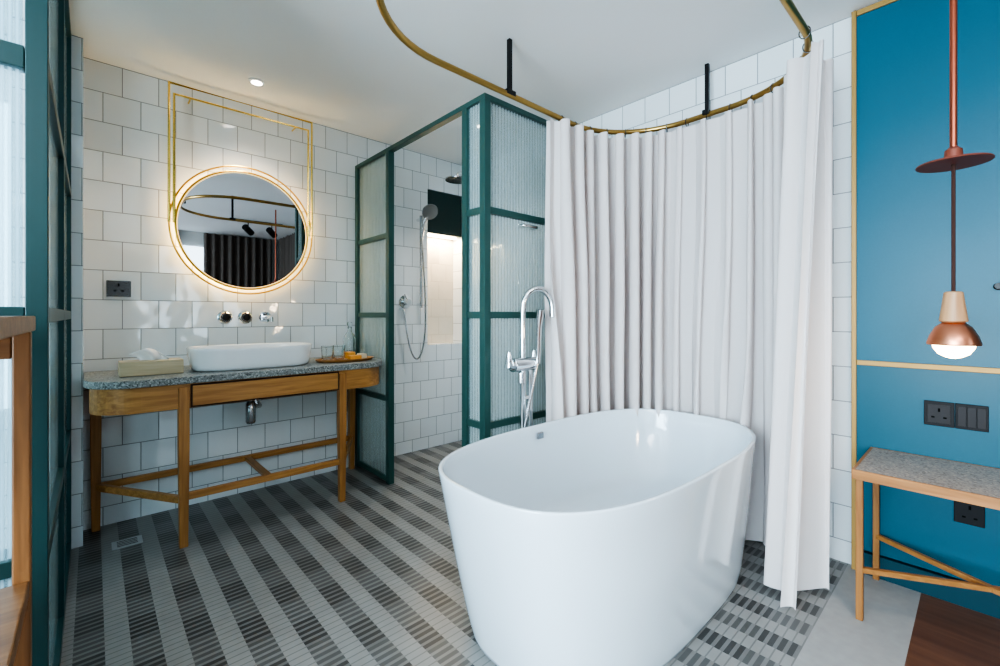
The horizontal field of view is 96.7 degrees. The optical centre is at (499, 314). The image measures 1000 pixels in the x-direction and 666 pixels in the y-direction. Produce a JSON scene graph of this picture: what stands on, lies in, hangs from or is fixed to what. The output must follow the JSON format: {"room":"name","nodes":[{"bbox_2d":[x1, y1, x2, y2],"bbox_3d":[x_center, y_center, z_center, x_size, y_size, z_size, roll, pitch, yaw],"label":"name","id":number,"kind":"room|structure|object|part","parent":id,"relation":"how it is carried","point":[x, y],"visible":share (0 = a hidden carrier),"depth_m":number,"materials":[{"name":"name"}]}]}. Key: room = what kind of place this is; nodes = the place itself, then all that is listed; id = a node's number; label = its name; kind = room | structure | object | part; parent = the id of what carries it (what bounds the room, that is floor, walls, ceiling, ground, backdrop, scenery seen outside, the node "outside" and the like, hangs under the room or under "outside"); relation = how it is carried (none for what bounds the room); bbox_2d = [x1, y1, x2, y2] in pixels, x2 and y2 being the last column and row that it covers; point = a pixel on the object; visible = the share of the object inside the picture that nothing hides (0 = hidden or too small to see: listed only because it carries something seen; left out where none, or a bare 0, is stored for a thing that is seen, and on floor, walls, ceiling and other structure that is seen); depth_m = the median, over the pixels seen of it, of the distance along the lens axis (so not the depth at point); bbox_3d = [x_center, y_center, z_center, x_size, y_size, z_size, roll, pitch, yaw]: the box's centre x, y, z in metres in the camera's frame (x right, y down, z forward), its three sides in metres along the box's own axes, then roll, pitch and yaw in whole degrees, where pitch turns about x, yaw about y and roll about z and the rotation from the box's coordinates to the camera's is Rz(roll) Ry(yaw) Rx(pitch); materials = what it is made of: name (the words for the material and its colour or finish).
{"room":"bathroom","nodes":[
{"label":"bathroom","id":0,"kind":"room"},
{"bbox_2d":[11,16,83,554],"bbox_3d":[-2.258,-0.115,2.230,0.244,2.550,0.220,0,0,-42],"label":"wall","id":1,"kind":"structure","parent":0,"point":[77,54],"depth_m":2.21,"materials":[{"name":"white tile"}]},
{"bbox_2d":[0,33,461,549],"bbox_3d":[-2.457,-0.115,2.333,5.530,2.550,0.200,0,0,-42],"label":"wall","id":2,"kind":"structure","parent":0,"point":[169,310],"depth_m":2.84,"materials":[{"name":"white tile"}]},
{"bbox_2d":[0,102,7,408],"bbox_3d":[-2.719,-0.290,1.931,0.800,1.500,0.020,0,0,-42],"label":"window","id":3,"kind":"structure","parent":2,"relation":"in","point":[5,105],"depth_m":2.18,"materials":[{"name":"blue"}]},
{"bbox_2d":[106,280,130,296],"bbox_3d":[-2.132,-0.147,2.486,0.105,0.090,0.012,0,0,-42],"label":"wall socket","id":4,"kind":"object","parent":2,"relation":"attached to","point":[114,288],"visible":1,"depth_m":2.48,"materials":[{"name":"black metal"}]},
{"bbox_2d":[167,81,312,294],"bbox_3d":[-1.646,-0.743,2.877,0.825,1.226,0.094,0,0,-42],"label":"wall mirror","id":5,"kind":"object","parent":2,"relation":"attached to","point":[238,229],"visible":1,"depth_m":2.82,"materials":[{"name":"gold metal"}]},
{"bbox_2d":[177,173,305,287],"bbox_3d":[-1.626,-0.540,2.855,0.728,0.728,0.008,0,0,-43],"label":"mirror glass","id":6,"kind":"object","parent":5,"relation":"attached to","point":[238,230],"depth_m":2.83,"materials":[{"name":"silver mirror"}]},
{"bbox_2d":[217,311,273,323],"bbox_3d":[-1.618,0.015,2.855,0.315,0.084,0.164,0,0,-42],"label":"tap","id":7,"kind":"object","parent":2,"relation":"attached to","point":[224,317],"visible":1,"depth_m":2.88,"materials":[{"name":"silver metal"}]},
{"bbox_3d":[-1.744,0.015,2.821,0.084,0.084,0.044,0,0,-43],"label":"tap handle","id":8,"kind":"part","parent":7,"relation":"part of","materials":[{"name":"silver metal"}]},
{"bbox_3d":[-1.659,0.015,2.899,0.084,0.084,0.044,0,0,-43],"label":"tap handle","id":9,"kind":"part","parent":7,"relation":"part of","materials":[{"name":"silver metal"}]},
{"bbox_3d":[-1.530,0.015,2.936,0.076,0.076,0.164,0,0,-43],"label":"spout","id":10,"kind":"part","parent":7,"relation":"part of","materials":[{"name":"silver metal"}]},
{"bbox_2d":[246,399,261,423],"bbox_3d":[-1.546,0.500,2.812,0.083,0.300,0.353,0,0,-25],"label":"trap","id":11,"kind":"object","parent":2,"relation":"attached to","point":[251,406],"visible":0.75,"depth_m":2.65,"materials":[{"name":"silver metal"}]},
{"bbox_3d":[-1.549,0.560,2.821,0.070,0.064,0.332,0,0,-28],"label":"waste arm","id":12,"kind":"part","parent":11,"relation":"part of","materials":[{"name":"silver metal"}]},
{"bbox_2d":[398,204,437,359],"bbox_3d":[-0.669,-0.270,3.688,0.266,1.286,0.218,0,0,-42],"label":"shower","id":13,"kind":"object","parent":2,"relation":"attached to","point":[430,211],"visible":1,"depth_m":3.71,"materials":[{"name":"silver metal"}]},
{"bbox_3d":[-0.626,-0.749,3.714,0.102,0.223,0.040,0,0,26],"label":"shower handle","id":14,"kind":"part","parent":13,"relation":"part of","materials":[{"name":"silver metal"}]},
{"bbox_2d":[428,234,456,239],"bbox_3d":[-0.541,-0.713,4.054,0.340,0.010,0.030,0,0,-42],"label":"strip light","id":15,"kind":"object","parent":2,"relation":"attached to","point":[428,234],"visible":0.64,"depth_m":4.06,"materials":[{"name":"beige"}]},
{"bbox_2d":[428,190,461,237],"bbox_3d":[-0.526,-0.908,4.038,0.374,0.377,0.095,0,0,-42],"label":"shutter","id":16,"kind":"object","parent":2,"relation":"attached to","point":[448,220],"visible":0.63,"depth_m":4.01,"materials":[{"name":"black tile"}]},
{"bbox_2d":[428,236,452,343],"bbox_3d":[-0.606,-0.420,4.125,0.380,1.360,0.058,0,0,-42],"label":"wall","id":17,"kind":"structure","parent":0,"point":[440,250],"depth_m":4.13,"materials":[{"name":"tile"}]},
{"bbox_2d":[0,0,881,164],"bbox_3d":[-0.434,-1.440,0.267,5.720,0.100,6.180,0,0,-42],"label":"ceiling","id":18,"kind":"structure","parent":0,"point":[336,64],"depth_m":2.29,"materials":[{"name":"white paint"}]},
{"bbox_2d":[248,78,264,85],"bbox_3d":[-1.449,-1.385,2.647,0.090,0.010,0.090,0,0,-42],"label":"recessed light","id":19,"kind":"object","parent":18,"relation":"in","point":[254,81],"visible":1,"depth_m":2.64,"materials":[{"name":"white plastic"}]},
{"bbox_2d":[376,0,812,134],"bbox_3d":[0.457,-1.242,1.840,1.920,0.294,1.177,0,0,-42],"label":"rail","id":20,"kind":"object","parent":18,"relation":"hanging from","point":[789,6],"visible":0.81,"depth_m":2.20,"materials":[{"name":"gold metal"}]},
{"bbox_3d":[0.048,-1.248,2.242,0.060,0.283,0.032,0,0,-43],"label":"hanger rod","id":21,"kind":"part","parent":20,"relation":"part of","materials":[{"name":"black metal"}]},
{"bbox_2d":[544,25,833,609],"bbox_3d":[0.918,0.010,2.282,1.275,2.276,0.658,0,0,38],"label":"shower curtain","id":22,"kind":"object","parent":20,"relation":"hanging from","point":[688,269],"visible":0.89,"depth_m":2.36,"materials":[{"name":"white fabric"}]},
{"bbox_3d":[1.148,-1.248,2.462,0.060,0.283,0.032,0,0,-43],"label":"hanger rod","id":23,"kind":"part","parent":20,"relation":"part of","materials":[{"name":"black metal"}]},
{"bbox_2d":[915,0,994,358],"bbox_3d":[1.276,-0.634,1.250,0.158,1.512,0.158,0,0,-42],"label":"pendant lamp","id":24,"kind":"object","parent":18,"relation":"hanging from","point":[954,338],"visible":1,"depth_m":1.24,"materials":[{"name":"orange metal"}]},
{"bbox_3d":[1.276,-0.925,1.250,0.016,0.930,0.016,0,0,-43],"label":"stem","id":25,"kind":"part","parent":24,"relation":"part of","materials":[{"name":"red metal"}]},
{"bbox_3d":[1.276,-0.241,1.250,0.008,0.363,0.008,0,0,-20],"label":"cord","id":26,"kind":"part","parent":24,"relation":"part of","materials":[{"name":"brown plastic"}]},
{"bbox_3d":[1.276,0.087,1.250,0.090,0.070,0.090,0,0,-43],"label":"bulb","id":27,"kind":"part","parent":24,"relation":"part of","materials":[{"name":"white glass"}]},
{"bbox_3d":[1.276,-0.448,1.250,0.158,0.048,0.158,0,0,-43],"label":"lamp shade","id":28,"kind":"part","parent":24,"relation":"part of","materials":[{"name":"red metal"}]},
{"bbox_2d":[453,237,461,342],"bbox_3d":[-0.355,-0.115,4.259,0.170,2.550,0.200,0,0,-42],"label":"wall","id":29,"kind":"structure","parent":0,"point":[457,244],"depth_m":4.18,"materials":[{"name":"white tile"}]},
{"bbox_2d":[0,440,999,665],"bbox_3d":[-0.411,1.190,0.152,5.600,0.060,5.780,0,0,-42],"label":"floor","id":30,"kind":"structure","parent":0,"point":[290,573],"depth_m":1.80,"materials":[{"name":"tile"}]},
{"bbox_2d":[0,316,35,665],"bbox_3d":[-1.087,0.581,0.487,0.765,1.158,0.566,0,0,-42],"label":"wooden shelf unit","id":31,"kind":"object","parent":30,"relation":"on","point":[15,331],"visible":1,"depth_m":0.91,"materials":[{"name":"brown wood"}]},
{"bbox_3d":[-1.263,0.062,0.680,0.698,0.055,0.024,0,0,-43],"label":"rail","id":32,"kind":"part","parent":31,"relation":"part of","materials":[{"name":"brown wood"}]},
{"bbox_3d":[-0.995,0.598,0.926,0.027,1.125,0.030,0,0,-43],"label":"leg","id":33,"kind":"part","parent":31,"relation":"part of","materials":[{"name":"brown wood"}]},
{"bbox_2d":[0,0,70,665],"bbox_3d":[-2.028,-0.115,1.231,1.172,2.549,1.555,0,0,-42],"label":"glass wall","id":34,"kind":"structure","parent":30,"relation":"on","point":[45,59],"depth_m":1.05,"materials":[{"name":"teal paint"}]},
{"bbox_3d":[-1.326,0.580,0.846,0.578,0.038,0.038,0,0,-43],"label":"frame rail","id":35,"kind":"part","parent":34,"relation":"part of","materials":[{"name":"teal metal"}]},
{"bbox_3d":[-1.513,-0.120,0.673,1.079,2.500,0.007,0,0,-43],"label":"glass pane","id":36,"kind":"part","parent":34,"relation":"part of","materials":[{"name":"clear glass"}]},
{"bbox_3d":[-1.326,-0.597,0.846,0.578,0.052,0.038,0,0,-43],"label":"frame rail","id":37,"kind":"part","parent":34,"relation":"part of","materials":[{"name":"teal metal"}]},
{"bbox_3d":[-1.326,0.000,0.846,0.578,0.038,0.038,0,0,-43],"label":"frame rail","id":38,"kind":"part","parent":34,"relation":"part of","materials":[{"name":"teal metal"}]},
{"bbox_3d":[-1.098,-0.115,1.054,0.038,2.549,0.038,0,0,-43],"label":"frame post","id":39,"kind":"part","parent":34,"relation":"part of","materials":[{"name":"teal metal"}]},
{"bbox_3d":[-1.609,-0.120,1.613,0.007,2.500,1.477,0,0,-43],"label":"glass pane","id":40,"kind":"part","parent":34,"relation":"part of","materials":[{"name":"clear glass"}]},
{"bbox_3d":[-1.368,-0.597,1.349,0.038,0.038,0.760,0,0,-43],"label":"frame rail","id":41,"kind":"part","parent":34,"relation":"part of","materials":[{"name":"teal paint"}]},
{"bbox_3d":[-1.368,0.000,1.349,0.038,0.038,0.760,0,0,-43],"label":"frame rail","id":42,"kind":"part","parent":34,"relation":"part of","materials":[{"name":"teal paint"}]},
{"bbox_3d":[-1.368,0.580,1.349,0.038,0.038,0.760,0,0,-43],"label":"frame rail","id":43,"kind":"part","parent":34,"relation":"part of","materials":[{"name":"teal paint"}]},
{"bbox_3d":[-1.368,1.130,1.349,0.038,0.038,0.760,0,0,-43],"label":"frame rail","id":44,"kind":"part","parent":34,"relation":"part of","materials":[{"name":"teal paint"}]},
{"bbox_3d":[-1.638,-0.115,1.644,0.038,2.549,0.038,0,0,-43],"label":"frame post","id":45,"kind":"part","parent":34,"relation":"part of","materials":[{"name":"teal metal"}]},
{"bbox_3d":[-1.880,-1.370,1.908,0.038,0.038,0.675,0,0,-43],"label":"frame rail","id":46,"kind":"part","parent":34,"relation":"part of","materials":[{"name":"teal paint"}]},
{"bbox_3d":[-1.880,-0.597,1.908,0.038,0.038,0.675,0,0,-43],"label":"frame rail","id":47,"kind":"part","parent":34,"relation":"part of","materials":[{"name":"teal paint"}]},
{"bbox_3d":[-1.880,0.000,1.908,0.038,0.038,0.675,0,0,-43],"label":"frame rail","id":48,"kind":"part","parent":34,"relation":"part of","materials":[{"name":"teal metal"}]},
{"bbox_3d":[-1.880,0.580,1.908,0.038,0.038,0.675,0,0,-43],"label":"frame rail","id":49,"kind":"part","parent":34,"relation":"part of","materials":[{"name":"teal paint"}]},
{"bbox_3d":[-1.880,1.130,1.908,0.038,0.038,0.675,0,0,-43],"label":"frame rail","id":50,"kind":"part","parent":34,"relation":"part of","materials":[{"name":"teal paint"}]},
{"bbox_3d":[-2.122,-0.115,2.172,0.038,2.549,0.040,0,0,-43],"label":"frame post","id":51,"kind":"part","parent":34,"relation":"part of","materials":[{"name":"teal metal"}]},
{"bbox_2d":[111,535,142,550],"bbox_3d":[-1.897,1.157,2.263,0.120,0.005,0.100,0,0,-42],"label":"floor drain","id":52,"kind":"object","parent":30,"relation":"on","point":[138,539],"visible":1,"depth_m":2.26,"materials":[{"name":"grey metal"}]},
{"bbox_2d":[83,356,381,548],"bbox_3d":[-1.476,0.734,2.685,1.518,0.853,0.603,0,0,-42],"label":"table","id":53,"kind":"object","parent":30,"relation":"on","point":[110,394],"visible":0.98,"depth_m":2.37,"materials":[{"name":"brown wood"}]},
{"bbox_3d":[-2.173,0.760,2.389,0.046,0.800,0.046,0,0,-43],"label":"leg","id":54,"kind":"part","parent":53,"relation":"part of","materials":[{"name":"brown wood"}]},
{"bbox_2d":[118,348,183,376],"bbox_3d":[-1.810,0.238,2.308,0.260,0.135,0.130,0,0,-42],"label":"tissue box","id":55,"kind":"object","parent":53,"relation":"on","point":[151,361],"visible":1,"depth_m":2.28,"materials":[{"name":"brown wood"}]},
{"bbox_3d":[-1.584,0.760,2.224,0.046,0.800,0.046,0,0,-43],"label":"leg","id":56,"kind":"part","parent":53,"relation":"part of","materials":[{"name":"brown wood"}]},
{"bbox_2d":[83,356,381,389],"bbox_3d":[-1.476,0.325,2.685,1.518,0.035,0.603,0,0,-43],"label":"countertop","id":57,"kind":"structure","parent":53,"relation":"on","point":[98,380],"depth_m":2.32,"materials":[{"name":"grey stone"}]},
{"bbox_2d":[186,343,311,371],"bbox_3d":[-1.473,0.244,2.651,0.650,0.124,0.380,0,0,-42],"label":"basin","id":58,"kind":"object","parent":53,"relation":"on","point":[212,358],"visible":1,"depth_m":2.50,"materials":[{"name":"white ceramic"}]},
{"bbox_3d":[-1.272,0.405,2.484,0.740,0.100,0.018,0,0,-43],"label":"drawer","id":59,"kind":"part","parent":53,"relation":"part of","materials":[{"name":"brown wood"}]},
{"bbox_3d":[-0.987,0.760,2.772,0.046,0.800,0.046,0,0,-43],"label":"leg","id":60,"kind":"part","parent":53,"relation":"part of","materials":[{"name":"brown wood"}]},
{"bbox_2d":[315,356,372,362],"bbox_3d":[-1.034,0.297,2.972,0.386,0.018,0.226,0,0,-42],"label":"wooden tray","id":61,"kind":"object","parent":53,"relation":"on","point":[320,360],"visible":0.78,"depth_m":2.88,"materials":[{"name":"brown wood"}]},
{"bbox_2d":[321,345,333,359],"bbox_3d":[-1.126,0.249,2.901,0.080,0.095,0.080,0,0,-42],"label":"tumbler","id":62,"kind":"object","parent":61,"relation":"on","point":[327,351],"visible":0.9,"depth_m":2.87,"materials":[{"name":"clear glass"}]},
{"bbox_2d":[333,345,344,359],"bbox_3d":[-1.080,0.249,2.984,0.080,0.095,0.080,0,0,-42],"label":"tumbler","id":63,"kind":"object","parent":61,"relation":"on","point":[339,350],"visible":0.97,"depth_m":2.95,"materials":[{"name":"clear glass"}]},
{"bbox_2d":[343,322,355,354],"bbox_3d":[-1.097,0.178,3.240,0.088,0.256,0.088,0,0,-42],"label":"glass bottle","id":64,"kind":"object","parent":61,"relation":"on","point":[349,340],"visible":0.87,"depth_m":3.21,"materials":[{"name":"clear glass"}]},
{"bbox_2d":[345,351,354,357],"bbox_3d":[-1.031,0.274,3.057,0.060,0.044,0.050,0,0,-42],"label":"packet","id":65,"kind":"object","parent":61,"relation":"on","point":[349,352],"visible":0.59,"depth_m":3.04,"materials":[{"name":"orange"}]},
{"bbox_2d":[347,355,361,358],"bbox_3d":[-0.976,0.283,2.982,0.080,0.028,0.055,0,0,-42],"label":"soap bar","id":66,"kind":"object","parent":61,"relation":"on","point":[348,356],"visible":0.8,"depth_m":2.96,"materials":[{"name":"orange"}]},
{"bbox_2d":[357,353,366,357],"bbox_3d":[-0.952,0.281,3.061,0.047,0.032,0.060,0,0,-42],"label":"packet","id":67,"kind":"object","parent":61,"relation":"on","point":[364,355],"visible":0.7,"depth_m":3.05,"materials":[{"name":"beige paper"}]},
{"bbox_3d":[-1.121,0.760,3.354,0.046,0.800,0.046,0,0,-43],"label":"leg","id":68,"kind":"part","parent":53,"relation":"part of","materials":[{"name":"brown wood"}]},
{"bbox_2d":[355,93,547,484],"bbox_3d":[-0.178,0.006,3.220,1.110,2.308,1.570,0,0,-42],"label":"shower enclosure","id":69,"kind":"object","parent":30,"relation":"on","point":[483,211],"visible":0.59,"depth_m":2.46,"materials":[{"name":"glass"}]},
{"bbox_3d":[-1.088,0.020,3.422,0.042,2.280,0.042,0,0,-43],"label":"frame post","id":70,"kind":"part","parent":69,"relation":"part of","materials":[{"name":"green metal"}]},
{"bbox_3d":[-0.923,-0.550,3.242,0.032,0.036,0.444,0,0,-43],"label":"frame rail","id":71,"kind":"part","parent":69,"relation":"part of","materials":[{"name":"green metal"}]},
{"bbox_3d":[-0.923,0.000,3.242,0.032,0.036,0.444,0,0,-43],"label":"frame rail","id":72,"kind":"part","parent":69,"relation":"part of","materials":[{"name":"teal metal"}]},
{"bbox_3d":[-0.923,0.580,3.242,0.032,0.036,0.444,0,0,-43],"label":"frame rail","id":73,"kind":"part","parent":69,"relation":"part of","materials":[{"name":"green metal"}]},
{"bbox_3d":[-0.923,1.130,3.242,0.032,0.036,0.444,0,0,-43],"label":"frame rail","id":74,"kind":"part","parent":69,"relation":"part of","materials":[{"name":"green metal"}]},
{"bbox_3d":[-0.923,-0.844,3.242,0.008,0.552,0.444,0,0,-43],"label":"glass pane","id":75,"kind":"part","parent":69,"relation":"part of","materials":[{"name":"clear glass"}]},
{"bbox_3d":[-0.923,-0.275,3.242,0.008,0.514,0.444,0,0,-43],"label":"glass pane","id":76,"kind":"part","parent":69,"relation":"part of","materials":[{"name":"clear glass"}]},
{"bbox_3d":[-0.923,0.290,3.242,0.008,0.544,0.444,0,0,-43],"label":"glass pane","id":77,"kind":"part","parent":69,"relation":"part of","materials":[{"name":"clear glass"}]},
{"bbox_3d":[-0.923,0.855,3.242,0.008,0.514,0.444,0,0,-43],"label":"glass pane","id":78,"kind":"part","parent":69,"relation":"part of","materials":[{"name":"clear glass"}]},
{"bbox_3d":[-0.758,0.020,3.062,0.042,2.280,0.042,0,0,-43],"label":"frame post","id":79,"kind":"part","parent":69,"relation":"part of","materials":[{"name":"green metal"}]},
{"bbox_3d":[-0.583,-1.134,2.871,0.042,0.028,1.537,0,0,-43],"label":"rail","id":80,"kind":"part","parent":69,"relation":"part of","materials":[{"name":"teal metal"}]},
{"bbox_3d":[-0.180,0.020,2.432,0.042,2.280,0.042,0,0,-43],"label":"frame post","id":81,"kind":"part","parent":69,"relation":"part of","materials":[{"name":"teal metal"}]},
{"bbox_3d":[-0.129,-0.550,2.376,0.032,0.036,0.108,0,0,-43],"label":"frame rail","id":82,"kind":"part","parent":69,"relation":"part of","materials":[{"name":"teal metal"}]},
{"bbox_3d":[-0.129,0.000,2.376,0.032,0.036,0.108,0,0,-43],"label":"frame rail","id":83,"kind":"part","parent":69,"relation":"part of","materials":[{"name":"teal metal"}]},
{"bbox_3d":[-0.129,0.580,2.376,0.032,0.036,0.108,0,0,-43],"label":"frame rail","id":84,"kind":"part","parent":69,"relation":"part of","materials":[{"name":"green metal"}]},
{"bbox_3d":[-0.129,-0.844,2.376,0.008,0.552,0.108,0,0,-43],"label":"glass pane","id":85,"kind":"part","parent":69,"relation":"part of","materials":[{"name":"clear glass"}]},
{"bbox_3d":[-0.129,-0.275,2.376,0.008,0.514,0.108,0,0,-43],"label":"glass pane","id":86,"kind":"part","parent":69,"relation":"part of","materials":[{"name":"clear glass"}]},
{"bbox_3d":[-0.129,0.290,2.376,0.008,0.544,0.108,0,0,-43],"label":"glass pane","id":87,"kind":"part","parent":69,"relation":"part of","materials":[{"name":"clear glass"}]},
{"bbox_3d":[-0.129,0.855,2.376,0.008,0.514,0.108,0,0,-43],"label":"glass pane","id":88,"kind":"part","parent":69,"relation":"part of","materials":[{"name":"clear glass"}]},
{"bbox_3d":[-0.078,0.020,2.320,0.042,2.280,0.042,0,0,-43],"label":"frame post","id":89,"kind":"part","parent":69,"relation":"part of","materials":[{"name":"teal metal"}]},
{"bbox_3d":[0.125,-0.275,2.506,0.506,0.514,0.008,0,0,-43],"label":"glass pane","id":90,"kind":"part","parent":69,"relation":"part of","materials":[{"name":"clear glass"}]},
{"bbox_3d":[0.125,-0.550,2.506,0.506,0.036,0.032,0,0,-43],"label":"frame rail","id":91,"kind":"part","parent":69,"relation":"part of","materials":[{"name":"teal metal"}]},
{"bbox_3d":[0.125,0.000,2.506,0.506,0.036,0.032,0,0,-43],"label":"frame rail","id":92,"kind":"part","parent":69,"relation":"part of","materials":[{"name":"teal metal"}]},
{"bbox_3d":[0.125,0.580,2.506,0.506,0.036,0.032,0,0,-43],"label":"frame rail","id":93,"kind":"part","parent":69,"relation":"part of","materials":[{"name":"green metal"}]},
{"bbox_3d":[0.125,0.290,2.506,0.506,0.544,0.008,0,0,-43],"label":"glass pane","id":94,"kind":"part","parent":69,"relation":"part of","materials":[{"name":"clear glass"}]},
{"bbox_3d":[0.125,0.855,2.506,0.506,0.514,0.008,0,0,-43],"label":"glass pane","id":95,"kind":"part","parent":69,"relation":"part of","materials":[{"name":"clear glass"}]},
{"bbox_3d":[0.331,-1.134,2.695,1.068,0.028,0.042,0,0,-43],"label":"rail","id":96,"kind":"part","parent":69,"relation":"part of","materials":[{"name":"teal paint"}]},
{"bbox_3d":[0.125,-0.844,2.506,0.506,0.552,0.008,0,0,-43],"label":"glass pane","id":97,"kind":"part","parent":69,"relation":"part of","materials":[{"name":"clear glass"}]},
{"bbox_3d":[0.161,-0.495,2.499,0.124,0.020,0.050,0,0,-43],"label":"handle","id":98,"kind":"part","parent":69,"relation":"part of","materials":[{"name":"silver metal"}]},
{"bbox_2d":[504,286,554,428],"bbox_3d":[0.145,0.502,2.364,0.287,1.316,0.128,0,0,-21],"label":"faucet","id":99,"kind":"object","parent":30,"relation":"on","point":[523,363],"visible":0.62,"depth_m":2.35,"materials":[{"name":"silver metal"}]},
{"bbox_3d":[0.047,0.239,2.288,0.048,0.101,0.060,0,0,-43],"label":"lever","id":100,"kind":"part","parent":99,"relation":"part of","materials":[{"name":"silver metal"}]},
{"bbox_3d":[0.179,0.226,2.409,0.044,0.072,0.044,0,0,-43],"label":"lever","id":101,"kind":"part","parent":99,"relation":"part of","materials":[{"name":"silver metal"}]},
{"bbox_3d":[0.200,0.497,2.363,0.192,1.306,0.032,0,0,-6],"label":"spout","id":102,"kind":"part","parent":99,"relation":"part of","materials":[{"name":"silver metal"}]},
{"bbox_2d":[438,408,755,665],"bbox_3d":[0.486,0.850,1.890,1.570,0.620,0.860,0,0,-42],"label":"bathtub","id":103,"kind":"object","parent":30,"relation":"on","point":[608,537],"visible":1,"depth_m":1.45,"materials":[{"name":"white ceramic"}]},
{"bbox_2d":[851,447,999,620],"bbox_3d":[1.743,0.874,1.573,0.426,0.572,0.725,0,0,-42],"label":"table","id":104,"kind":"object","parent":30,"relation":"on","point":[974,484],"visible":1,"depth_m":1.67,"materials":[{"name":"wood"}]},
{"bbox_3d":[1.372,0.886,1.695,0.022,0.547,0.022,0,0,-43],"label":"leg","id":105,"kind":"part","parent":104,"relation":"part of","materials":[{"name":"brown wood"}]},
{"bbox_3d":[1.501,0.606,1.837,0.406,0.036,0.010,0,0,-43],"label":"frame","id":106,"kind":"part","parent":104,"relation":"part of","materials":[{"name":"brown wood"}]},
{"bbox_3d":[1.654,0.886,1.954,0.022,0.547,0.022,0,0,-43],"label":"leg","id":107,"kind":"part","parent":104,"relation":"part of","materials":[{"name":"brown wood"}]},
{"bbox_3d":[1.590,0.606,1.433,0.010,0.036,0.725,0,0,-43],"label":"frame","id":108,"kind":"part","parent":104,"relation":"part of","materials":[{"name":"brown wood"}]},
{"bbox_3d":[1.896,0.606,1.714,0.010,0.036,0.725,0,0,-43],"label":"frame","id":109,"kind":"part","parent":104,"relation":"part of","materials":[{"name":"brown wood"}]},
{"bbox_2d":[475,16,850,563],"bbox_3d":[0.709,-0.115,3.149,0.100,2.550,2.875,0,0,-42],"label":"wall","id":110,"kind":"structure","parent":0,"point":[736,81],"depth_m":2.12,"materials":[{"name":"white tile"}]},
{"bbox_2d":[445,171,494,183],"bbox_3d":[-0.228,-1.135,3.711,0.519,0.090,0.200,0,0,-42],"label":"shower","id":111,"kind":"object","parent":110,"relation":"attached to","point":[456,179],"visible":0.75,"depth_m":3.60,"materials":[{"name":"silver metal"}]},
{"bbox_3d":[-0.345,-1.105,3.603,0.200,0.030,0.200,0,0,-43],"label":"shower plate","id":112,"kind":"part","parent":111,"relation":"part of","materials":[{"name":"silver metal"}]},
{"bbox_3d":[2.661,-0.115,1.018,0.100,2.550,2.905,0,0,-43],"label":"wall","id":113,"kind":"structure","parent":0,"visible":0},
{"bbox_2d":[851,0,999,585],"bbox_3d":[2.571,-0.113,1.008,0.044,2.545,2.813,0,0,-42],"label":"wall panel","id":114,"kind":"object","parent":113,"relation":"attached to","point":[901,215],"visible":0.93,"depth_m":1.88,"materials":[{"name":"blue paint"}]},
{"bbox_3d":[1.627,-0.113,2.039,0.044,2.545,0.018,0,0,-43],"label":"brass trim","id":115,"kind":"part","parent":114,"relation":"part of","materials":[{"name":"brown metal"}]},
{"bbox_3d":[2.578,-1.370,1.002,0.044,0.024,2.794,0,0,-43],"label":"brass trim","id":116,"kind":"part","parent":114,"relation":"part of","materials":[{"name":"brown metal"}]},
{"bbox_3d":[2.581,-0.578,1.005,0.034,1.565,2.795,0,0,-43],"label":"panel","id":117,"kind":"part","parent":114,"relation":"part of","materials":[{"name":"blue paint"}]},
{"bbox_3d":[2.581,0.642,1.005,0.034,0.835,2.795,0,0,-43],"label":"panel","id":118,"kind":"part","parent":114,"relation":"part of","materials":[{"name":"teal paint"}]},
{"bbox_3d":[2.578,0.215,1.002,0.044,0.022,2.794,0,0,-43],"label":"brass trim","id":119,"kind":"part","parent":114,"relation":"part of","materials":[{"name":"brown metal"}]},
{"bbox_2d":[924,400,954,427],"bbox_3d":[1.799,0.405,1.822,0.014,0.100,0.089,0,0,-42],"label":"wall socket","id":120,"kind":"object","parent":114,"relation":"attached to","point":[936,413],"visible":1,"depth_m":1.82,"materials":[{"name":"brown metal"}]},
{"bbox_2d":[954,501,984,527],"bbox_3d":[1.858,0.782,1.760,0.010,0.095,0.085,0,0,-42],"label":"wall socket","id":121,"kind":"object","parent":114,"relation":"attached to","point":[970,514],"visible":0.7,"depth_m":1.76,"materials":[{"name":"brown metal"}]},
{"bbox_2d":[955,403,988,431],"bbox_3d":[1.862,0.405,1.754,0.013,0.100,0.091,0,0,-42],"label":"light switch","id":122,"kind":"object","parent":114,"relation":"attached to","point":[967,417],"visible":1,"depth_m":1.75,"materials":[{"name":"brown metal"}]},
{"bbox_2d":[993,283,999,289],"bbox_3d":[1.901,-0.110,1.695,0.035,0.028,0.028,0,0,-42],"label":"wall hook","id":123,"kind":"object","parent":114,"relation":"attached to","point":[996,286],"visible":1,"depth_m":1.69,"materials":[{"name":"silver metal"}]},
{"bbox_2d":[864,550,999,618],"bbox_3d":[2.576,1.113,1.000,0.049,0.095,2.794,0,0,-42],"label":"baseboard","id":124,"kind":"structure","parent":113,"relation":"attached to","point":[988,603],"depth_m":1.82,"materials":[{"name":"teal"}]}
]}

